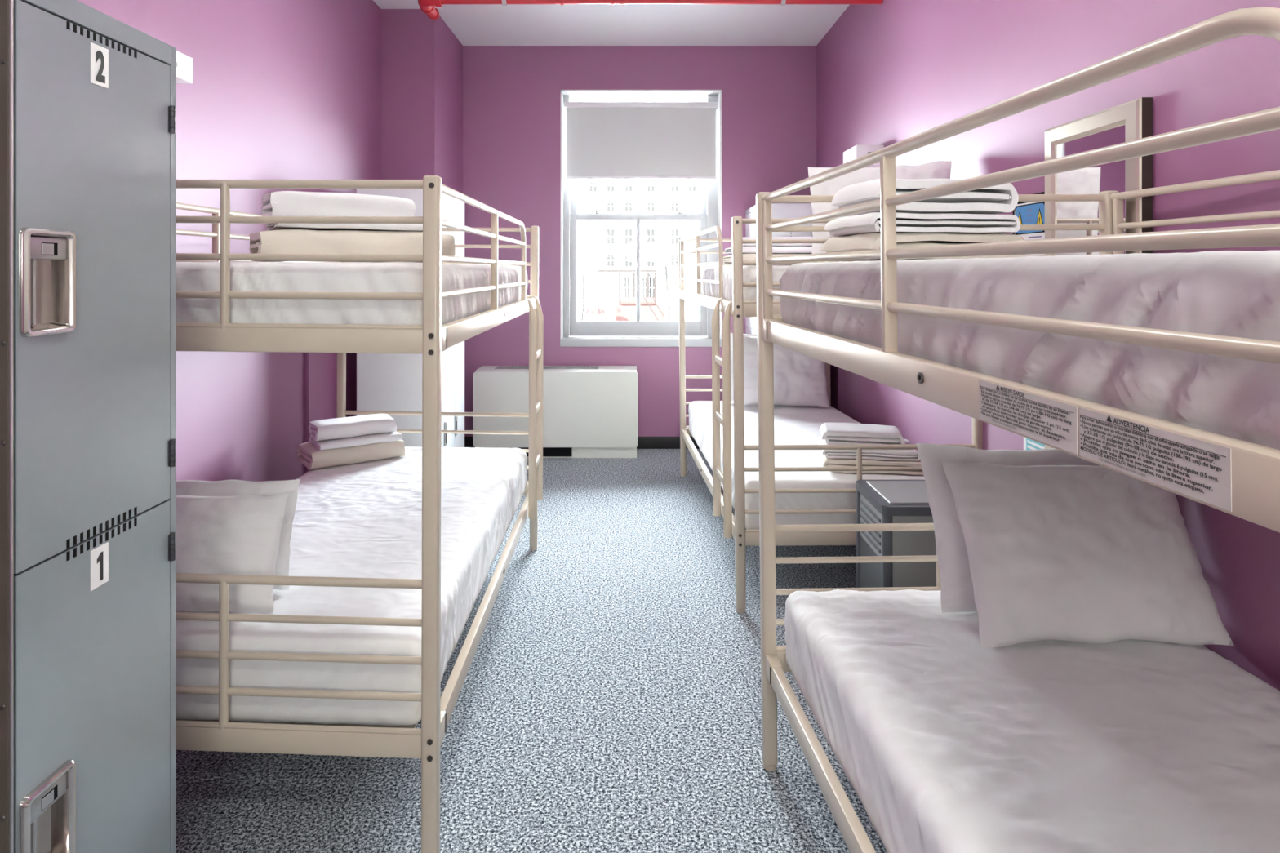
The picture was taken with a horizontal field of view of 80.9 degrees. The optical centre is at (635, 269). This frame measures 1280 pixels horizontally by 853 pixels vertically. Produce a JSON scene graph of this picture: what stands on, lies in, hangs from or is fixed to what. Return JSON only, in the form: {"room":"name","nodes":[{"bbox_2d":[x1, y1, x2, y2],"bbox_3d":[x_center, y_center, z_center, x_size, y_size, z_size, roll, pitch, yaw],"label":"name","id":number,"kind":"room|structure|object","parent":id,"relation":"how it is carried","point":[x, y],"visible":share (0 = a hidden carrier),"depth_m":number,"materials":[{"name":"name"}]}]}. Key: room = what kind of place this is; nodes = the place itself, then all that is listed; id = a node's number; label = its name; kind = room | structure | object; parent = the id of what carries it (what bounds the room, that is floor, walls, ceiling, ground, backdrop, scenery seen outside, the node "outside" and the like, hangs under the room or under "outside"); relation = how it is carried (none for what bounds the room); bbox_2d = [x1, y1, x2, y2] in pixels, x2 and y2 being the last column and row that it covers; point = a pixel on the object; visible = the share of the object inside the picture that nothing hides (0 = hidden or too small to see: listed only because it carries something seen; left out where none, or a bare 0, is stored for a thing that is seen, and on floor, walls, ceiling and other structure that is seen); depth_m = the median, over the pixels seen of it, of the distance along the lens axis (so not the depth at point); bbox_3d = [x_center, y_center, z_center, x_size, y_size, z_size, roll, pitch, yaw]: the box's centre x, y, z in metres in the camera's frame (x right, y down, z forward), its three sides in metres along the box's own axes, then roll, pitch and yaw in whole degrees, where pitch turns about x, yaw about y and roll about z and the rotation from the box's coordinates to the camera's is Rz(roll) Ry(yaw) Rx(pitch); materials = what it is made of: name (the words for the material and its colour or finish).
{"room":"dormitory","nodes":[
{"label":"dormitory","id":0,"kind":"room"},
{"bbox_2d":[77,0,462,481],"bbox_3d":[-1.653,-0.173,2.090,0.609,3.156,7.580,0,0,0],"label":"wall","id":1,"kind":"structure","parent":0,"point":[279,89],"depth_m":3.60,"materials":[{"name":"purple paint"}]},
{"bbox_2d":[176,50,192,83],"bbox_3d":[-1.626,-0.695,2.494,0.161,0.090,0.271,0,0,0],"label":"wall lamp","id":2,"kind":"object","parent":1,"relation":"attached to","point":[184,62],"depth_m":2.58,"materials":[{"name":"white plastic"}]},
{"bbox_2d":[304,352,356,473],"bbox_3d":[-1.694,0.675,4.460,0.027,1.460,1.180,0,0,0],"label":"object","id":3,"kind":"structure","parent":1,"relation":"attached to","point":[320,368],"depth_m":4.04,"materials":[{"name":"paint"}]},
{"bbox_2d":[176,448,887,852],"bbox_3d":[0.046,1.465,2.115,4.107,0.120,8.030,0,0,0],"label":"floor","id":4,"kind":"structure","parent":0,"point":[609,700],"depth_m":2.31,"materials":[{"name":"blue carpet"}]},
{"bbox_2d":[0,0,176,852],"bbox_3d":[-1.110,0.489,1.257,0.470,1.832,0.385,0,0,0],"label":"locker","id":5,"kind":"object","parent":4,"relation":"on","point":[88,96],"visible":1,"depth_m":1.21,"materials":[{"name":"grey metal"}]},
{"bbox_2d":[176,175,543,852],"bbox_3d":[-0.983,0.591,2.781,1.077,1.628,2.114,0,0,0],"label":"bunk bed","id":6,"kind":"object","parent":4,"relation":"on","point":[432,338],"visible":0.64,"depth_m":1.75,"materials":[{"name":"beige metal"}]},
{"bbox_2d":[176,446,527,725],"bbox_3d":[-0.985,0.990,2.781,0.973,0.223,2.033,0,0,0],"label":"mattress","id":7,"kind":"object","parent":6,"relation":"on","point":[362,519],"visible":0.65,"depth_m":2.15,"materials":[{"name":"white fabric"}]},
{"bbox_2d":[176,493,289,614],"bbox_3d":[-1.204,0.733,1.945,0.583,0.286,0.171,0,0,0],"label":"pillow","id":8,"kind":"object","parent":7,"relation":"on","point":[234,535],"visible":0.49,"depth_m":1.91,"materials":[{"name":"white fabric"}]},
{"bbox_2d":[176,479,300,590],"bbox_3d":[-1.230,0.732,2.093,0.584,0.289,0.152,0,0,0],"label":"pillow","id":9,"kind":"object","parent":7,"relation":"on","point":[184,487],"visible":0.1,"depth_m":2.09,"materials":[{"name":"white fabric"}]},
{"bbox_2d":[296,440,404,469],"bbox_3d":[-1.318,0.837,3.495,0.438,0.078,0.276,0,0,-36],"label":"folded blanket","id":10,"kind":"object","parent":7,"relation":"on","point":[308,454],"visible":0.75,"depth_m":3.38,"materials":[{"name":"beige fabric"}]},
{"bbox_2d":[309,431,402,450],"bbox_3d":[-1.296,0.781,3.486,0.366,0.030,0.241,0,0,-35],"label":"sheet","id":11,"kind":"object","parent":10,"relation":"on","point":[321,445],"visible":0.61,"depth_m":3.40,"materials":[{"name":"white fabric"}]},
{"bbox_2d":[308,413,396,440],"bbox_3d":[-1.312,0.730,3.494,0.362,0.068,0.196,0,0,-34],"label":"folded towel","id":12,"kind":"object","parent":11,"relation":"on","point":[365,424],"visible":1,"depth_m":3.43,"materials":[{"name":"white fabric"}]},
{"bbox_2d":[176,261,528,324],"bbox_3d":[-0.982,0.073,2.780,0.978,0.186,2.040,0,0,0],"label":"mattress","id":13,"kind":"object","parent":6,"relation":"on","point":[321,277],"visible":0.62,"depth_m":1.80,"materials":[{"name":"white fabric"}]},
{"bbox_2d":[248,229,455,262],"bbox_3d":[-0.801,-0.064,2.132,0.514,0.085,0.296,0,0,-33],"label":"folded blanket","id":14,"kind":"object","parent":13,"relation":"on","point":[279,241],"visible":0.77,"depth_m":1.99,"materials":[{"name":"beige fabric"}]},
{"bbox_2d":[265,223,422,231],"bbox_3d":[-0.801,-0.121,2.132,0.429,0.026,0.249,0,0,-32],"label":"sheet","id":15,"kind":"object","parent":14,"relation":"on","point":[359,227],"visible":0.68,"depth_m":2.04,"materials":[{"name":"white fabric"}]},
{"bbox_2d":[261,191,415,216],"bbox_3d":[-0.843,-0.173,2.134,0.379,0.074,0.214,0,0,-33],"label":"folded towel","id":16,"kind":"object","parent":15,"relation":"on","point":[279,203],"visible":0.8,"depth_m":2.04,"materials":[{"name":"white fabric"}]},
{"bbox_2d":[356,188,464,447],"bbox_3d":[-1.324,0.472,4.513,0.489,1.866,0.574,0,0,0],"label":"locker","id":17,"kind":"object","parent":4,"relation":"on","point":[391,382],"visible":0.38,"depth_m":4.23,"materials":[{"name":"white metal"}]},
{"bbox_2d":[473,365,638,457],"bbox_3d":[-0.589,1.075,5.715,1.222,0.660,0.305,0,0,0],"label":"radiator","id":18,"kind":"object","parent":4,"relation":"on","point":[589,411],"visible":0.86,"depth_m":5.56,"materials":[{"name":"white metal"}]},
{"bbox_2d":[494,365,599,368],"bbox_3d":[-0.669,0.749,5.740,0.782,0.008,0.150,0,0,0],"label":"grille","id":19,"kind":"object","parent":18,"relation":"attached to","point":[496,366],"depth_m":5.73,"materials":[{"name":"grey metal"}]},
{"bbox_2d":[745,203,813,334],"bbox_3d":[1.107,0.472,5.548,0.511,1.866,0.628,0,0,0],"label":"locker","id":20,"kind":"object","parent":4,"relation":"on","point":[780,211],"visible":0.2,"depth_m":5.24,"materials":[{"name":"white metal"}]},
{"bbox_2d":[678,216,982,613],"bbox_3d":[0.867,0.593,4.099,1.142,1.625,2.073,0,0,0],"label":"bunk bed","id":21,"kind":"object","parent":4,"relation":"on","point":[738,308],"visible":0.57,"depth_m":3.08,"materials":[{"name":"beige metal"}]},
{"bbox_2d":[686,265,790,301],"bbox_3d":[0.863,0.076,4.099,1.036,0.184,1.977,0,0,0],"label":"mattress","id":22,"kind":"object","parent":21,"relation":"on","point":[749,273],"visible":0.16,"depth_m":3.49,"materials":[{"name":"white fabric"}]},
{"bbox_2d":[723,253,806,265],"bbox_3d":[0.721,-0.050,3.924,0.482,0.060,0.302,0,0,-8],"label":"folded blanket","id":23,"kind":"object","parent":22,"relation":"on","point":[727,260],"visible":0.19,"depth_m":3.79,"materials":[{"name":"beige fabric"}]},
{"bbox_2d":[724,246,812,253],"bbox_3d":[0.720,-0.099,3.922,0.455,0.034,0.269,0,0,-6],"label":"sheet","id":24,"kind":"object","parent":23,"relation":"on","point":[746,250],"visible":0.67,"depth_m":3.80,"materials":[{"name":"white fabric"}]},
{"bbox_2d":[742,235,813,246],"bbox_3d":[0.730,-0.142,3.922,0.410,0.050,0.237,0,0,-6],"label":"folded towel","id":25,"kind":"object","parent":24,"relation":"on","point":[773,237],"visible":0.33,"depth_m":3.81,"materials":[{"name":"white fabric"}]},
{"bbox_2d":[808,160,951,253],"bbox_3d":[1.063,-0.241,3.248,0.624,0.450,0.123,0,0,5],"label":"pillow","id":26,"kind":"object","parent":22,"relation":"on","point":[937,169],"visible":0.17,"depth_m":3.23,"materials":[{"name":"white fabric"}]},
{"bbox_2d":[688,400,924,529],"bbox_3d":[0.872,0.992,4.099,0.941,0.223,2.009,0,0,-3],"label":"mattress","id":27,"kind":"object","parent":21,"relation":"on","point":[793,424],"visible":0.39,"depth_m":3.41,"materials":[{"name":"white fabric"}]},
{"bbox_2d":[730,333,757,401],"bbox_3d":[0.881,0.648,4.990,0.604,0.457,0.144,0,0,0],"label":"pillow","id":28,"kind":"object","parent":27,"relation":"on","point":[731,334],"visible":0.02,"depth_m":4.97,"materials":[{"name":"white fabric"}]},
{"bbox_2d":[743,336,829,407],"bbox_3d":[0.938,0.653,4.829,0.603,0.446,0.195,0,0,0],"label":"pillow","id":29,"kind":"object","parent":27,"relation":"on","point":[799,379],"visible":0.67,"depth_m":4.77,"materials":[{"name":"white fabric"}]},
{"bbox_2d":[816,449,923,475],"bbox_3d":[1.050,0.851,3.361,0.447,0.050,0.287,0,0,8],"label":"folded blanket","id":30,"kind":"object","parent":27,"relation":"on","point":[833,462],"visible":0.45,"depth_m":3.24,"materials":[{"name":"beige fabric"}]},
{"bbox_2d":[816,436,919,461],"bbox_3d":[1.039,0.801,3.370,0.418,0.045,0.261,0,0,8],"label":"sheet","id":31,"kind":"object","parent":30,"relation":"on","point":[883,455],"visible":0.56,"depth_m":3.25,"materials":[{"name":"white fabric"}]},
{"bbox_2d":[819,422,905,444],"bbox_3d":[1.016,0.744,3.381,0.357,0.066,0.208,0,0,12],"label":"folded towel","id":32,"kind":"object","parent":31,"relation":"on","point":[833,433],"visible":0.97,"depth_m":3.31,"materials":[{"name":"white fabric"}]},
{"bbox_2d":[855,480,936,587],"bbox_3d":[1.069,1.095,2.660,0.488,0.619,0.326,0,0,0],"label":"storage cabinet","id":33,"kind":"object","parent":4,"relation":"on","point":[877,501],"visible":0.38,"depth_m":2.52,"materials":[{"name":"grey metal"}]},
{"bbox_2d":[755,6,1279,852],"bbox_3d":[0.943,0.591,1.117,1.077,1.628,2.118,0,0,-3],"label":"bunk bed","id":34,"kind":"object","parent":4,"relation":"on","point":[1239,478],"visible":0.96,"depth_m":0.95,"materials":[{"name":"beige metal"}]},
{"bbox_2d":[779,249,1279,449],"bbox_3d":[0.939,0.073,1.117,0.944,0.187,2.031,0,0,-4],"label":"mattress","id":35,"kind":"object","parent":34,"relation":"on","point":[1227,293],"visible":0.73,"depth_m":0.81,"materials":[{"name":"white fabric"}]},
{"bbox_2d":[820,232,1025,260],"bbox_3d":[0.686,-0.051,1.819,0.384,0.060,0.293,0,0,-10],"label":"folded blanket","id":36,"kind":"object","parent":35,"relation":"on","point":[864,242],"visible":0.48,"depth_m":1.69,"materials":[{"name":"beige fabric"}]},
{"bbox_2d":[823,212,1020,236],"bbox_3d":[0.682,-0.106,1.819,0.369,0.046,0.274,0,0,-8],"label":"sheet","id":37,"kind":"object","parent":36,"relation":"on","point":[868,223],"visible":0.88,"depth_m":1.70,"materials":[{"name":"white fabric"}]},
{"bbox_2d":[831,178,1018,217],"bbox_3d":[0.691,-0.170,1.819,0.355,0.078,0.258,0,0,-10],"label":"folded towel","id":38,"kind":"object","parent":37,"relation":"on","point":[1001,198],"visible":0.61,"depth_m":1.72,"materials":[{"name":"white fabric"}]},
{"bbox_2d":[784,589,1279,852],"bbox_3d":[0.948,0.987,1.118,0.938,0.230,2.022,0,0,-4],"label":"mattress","id":39,"kind":"object","parent":34,"relation":"on","point":[946,742],"visible":1,"depth_m":1.44,"materials":[{"name":"white fabric"}]},
{"bbox_2d":[915,443,1100,613],"bbox_3d":[1.074,0.679,2.000,0.590,0.393,0.208,0,0,0],"label":"pillow","id":40,"kind":"object","parent":39,"relation":"on","point":[957,590],"visible":0.17,"depth_m":2.01,"materials":[{"name":"white fabric"}]},
{"bbox_2d":[942,461,1234,647],"bbox_3d":[1.090,0.685,1.843,0.591,0.381,0.244,0,0,0],"label":"pillow","id":41,"kind":"object","parent":39,"relation":"on","point":[1081,553],"visible":0.97,"depth_m":1.78,"materials":[{"name":"white fabric"}]},
{"bbox_2d":[373,0,849,45],"bbox_3d":[0.046,-1.826,2.115,4.107,0.150,8.030,0,0,0],"label":"ceiling","id":42,"kind":"structure","parent":0,"point":[473,24],"depth_m":5.33,"materials":[{"name":"white paint"}]},
{"bbox_2d":[417,0,883,20],"bbox_3d":[0.076,-1.631,4.437,2.684,0.240,0.316,0,0,0],"label":"pipe","id":43,"kind":"object","parent":42,"relation":"hanging from","point":[427,6],"visible":1,"depth_m":4.30,"materials":[{"name":"red paint"}]},
{"bbox_2d":[462,45,816,436],"bbox_3d":[0.046,-0.173,6.005,4.107,3.156,0.250,0,0,0],"label":"wall","id":44,"kind":"structure","parent":0,"point":[512,94],"depth_m":5.88,"materials":[{"name":"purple paint"}]},
{"bbox_2d":[464,436,699,448],"bbox_3d":[0.036,1.357,5.876,2.768,0.096,0.008,0,0,0],"label":"baseboard","id":45,"kind":"structure","parent":44,"relation":"attached to","point":[644,442],"depth_m":5.87,"materials":[{"name":"black plastic"}]},
{"bbox_2d":[560,89,721,346],"bbox_3d":[0.046,-0.400,5.999,1.265,2.013,0.262,0,0,0],"label":"window","id":46,"kind":"structure","parent":44,"relation":"in","point":[574,333],"depth_m":6.03,"materials":[{"name":"white paint"}]},
{"bbox_2d":[564,102,718,178],"bbox_3d":[0.048,-1.016,5.945,1.215,0.602,0.080,0,0,0],"label":"roller blind","id":47,"kind":"object","parent":46,"relation":"attached to","point":[605,140],"visible":1,"depth_m":5.94,"materials":[{"name":"white fabric"}]},
{"bbox_2d":[816,0,1279,691],"bbox_3d":[1.670,-0.173,3.650,0.500,3.156,4.460,0,0,0],"label":"wall","id":48,"kind":"structure","parent":0,"point":[888,73],"depth_m":2.56,"materials":[{"name":"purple paint"}]},
{"bbox_2d":[843,144,884,167],"bbox_3d":[1.339,-0.652,4.414,0.161,0.115,0.271,0,0,0],"label":"wall lamp","id":49,"kind":"object","parent":48,"relation":"attached to","point":[857,151],"depth_m":4.28,"materials":[{"name":"white plastic"}]},
{"bbox_2d":[1013,191,1044,255],"bbox_3d":[1.412,-0.016,2.683,0.015,0.502,0.233,0,0,0],"label":"poster","id":50,"kind":"object","parent":48,"relation":"attached to","point":[1028,212],"visible":0.16,"depth_m":2.66,"materials":[{"name":"blue paper"}]},
{"bbox_2d":[1023,436,1044,449],"bbox_3d":[1.416,0.545,2.643,0.007,0.320,0.183,0,0,0],"label":"poster","id":51,"kind":"object","parent":48,"relation":"attached to","point":[1028,444],"visible":0.09,"depth_m":2.68,"materials":[{"name":"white paper"}]},
{"bbox_2d":[1044,97,1152,448],"bbox_3d":[1.399,0.257,2.300,0.041,1.457,0.480,0,0,0],"label":"wall mirror","id":52,"kind":"object","parent":48,"relation":"attached to","point":[1132,120],"visible":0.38,"depth_m":2.25,"materials":[{"name":"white mirror"}]},
{"label":"outside","id":53,"kind":"structure","parent":0,"visible":0},
{"bbox_3d":[0.000,7.705,68.200,120.000,0.200,123.600,0,0,0],"label":"ground","id":54,"kind":"structure","parent":53,"visible":0},
{"bbox_2d":[585,306,604,321],"bbox_3d":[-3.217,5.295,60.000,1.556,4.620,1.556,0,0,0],"label":"umbrella","id":55,"kind":"object","parent":54,"relation":"on","point":[593,311],"visible":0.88,"depth_m":59.49,"materials":[{"name":"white fabric"}]},
{"bbox_2d":[577,198,629,321],"bbox_3d":[-3.218,1.855,40.138,5.906,11.506,0.986,0,0,0],"label":"street tree","id":56,"kind":"object","parent":54,"relation":"on","point":[582,273],"visible":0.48,"depth_m":40.00,"materials":[{"name":"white plant"}]},
{"bbox_2d":[601,304,620,321],"bbox_3d":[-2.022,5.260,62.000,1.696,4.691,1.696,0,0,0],"label":"umbrella","id":57,"kind":"object","parent":54,"relation":"on","point":[610,308],"visible":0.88,"depth_m":61.46,"materials":[{"name":"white fabric"}]},
{"bbox_2d":[577,178,699,321],"bbox_3d":[1.000,-2.995,83.650,46.000,21.200,8.700,0,0,0],"label":"building","id":58,"kind":"structure","parent":54,"relation":"on","point":[606,196],"depth_m":80.00,"materials":[{"name":"white stone"}]},
{"bbox_2d":[614,297,665,321],"bbox_3d":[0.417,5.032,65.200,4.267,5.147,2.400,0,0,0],"label":"van","id":59,"kind":"object","parent":54,"relation":"on","point":[628,308],"visible":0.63,"depth_m":64.00,"materials":[{"name":"white metal"}]},
{"bbox_2d":[602,180,699,321],"bbox_3d":[1.226,1.458,33.960,5.623,12.304,0.818,0,0,-2],"label":"street tree","id":60,"kind":"object","parent":54,"relation":"on","point":[668,306],"visible":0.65,"depth_m":33.92,"materials":[{"name":"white plant"}]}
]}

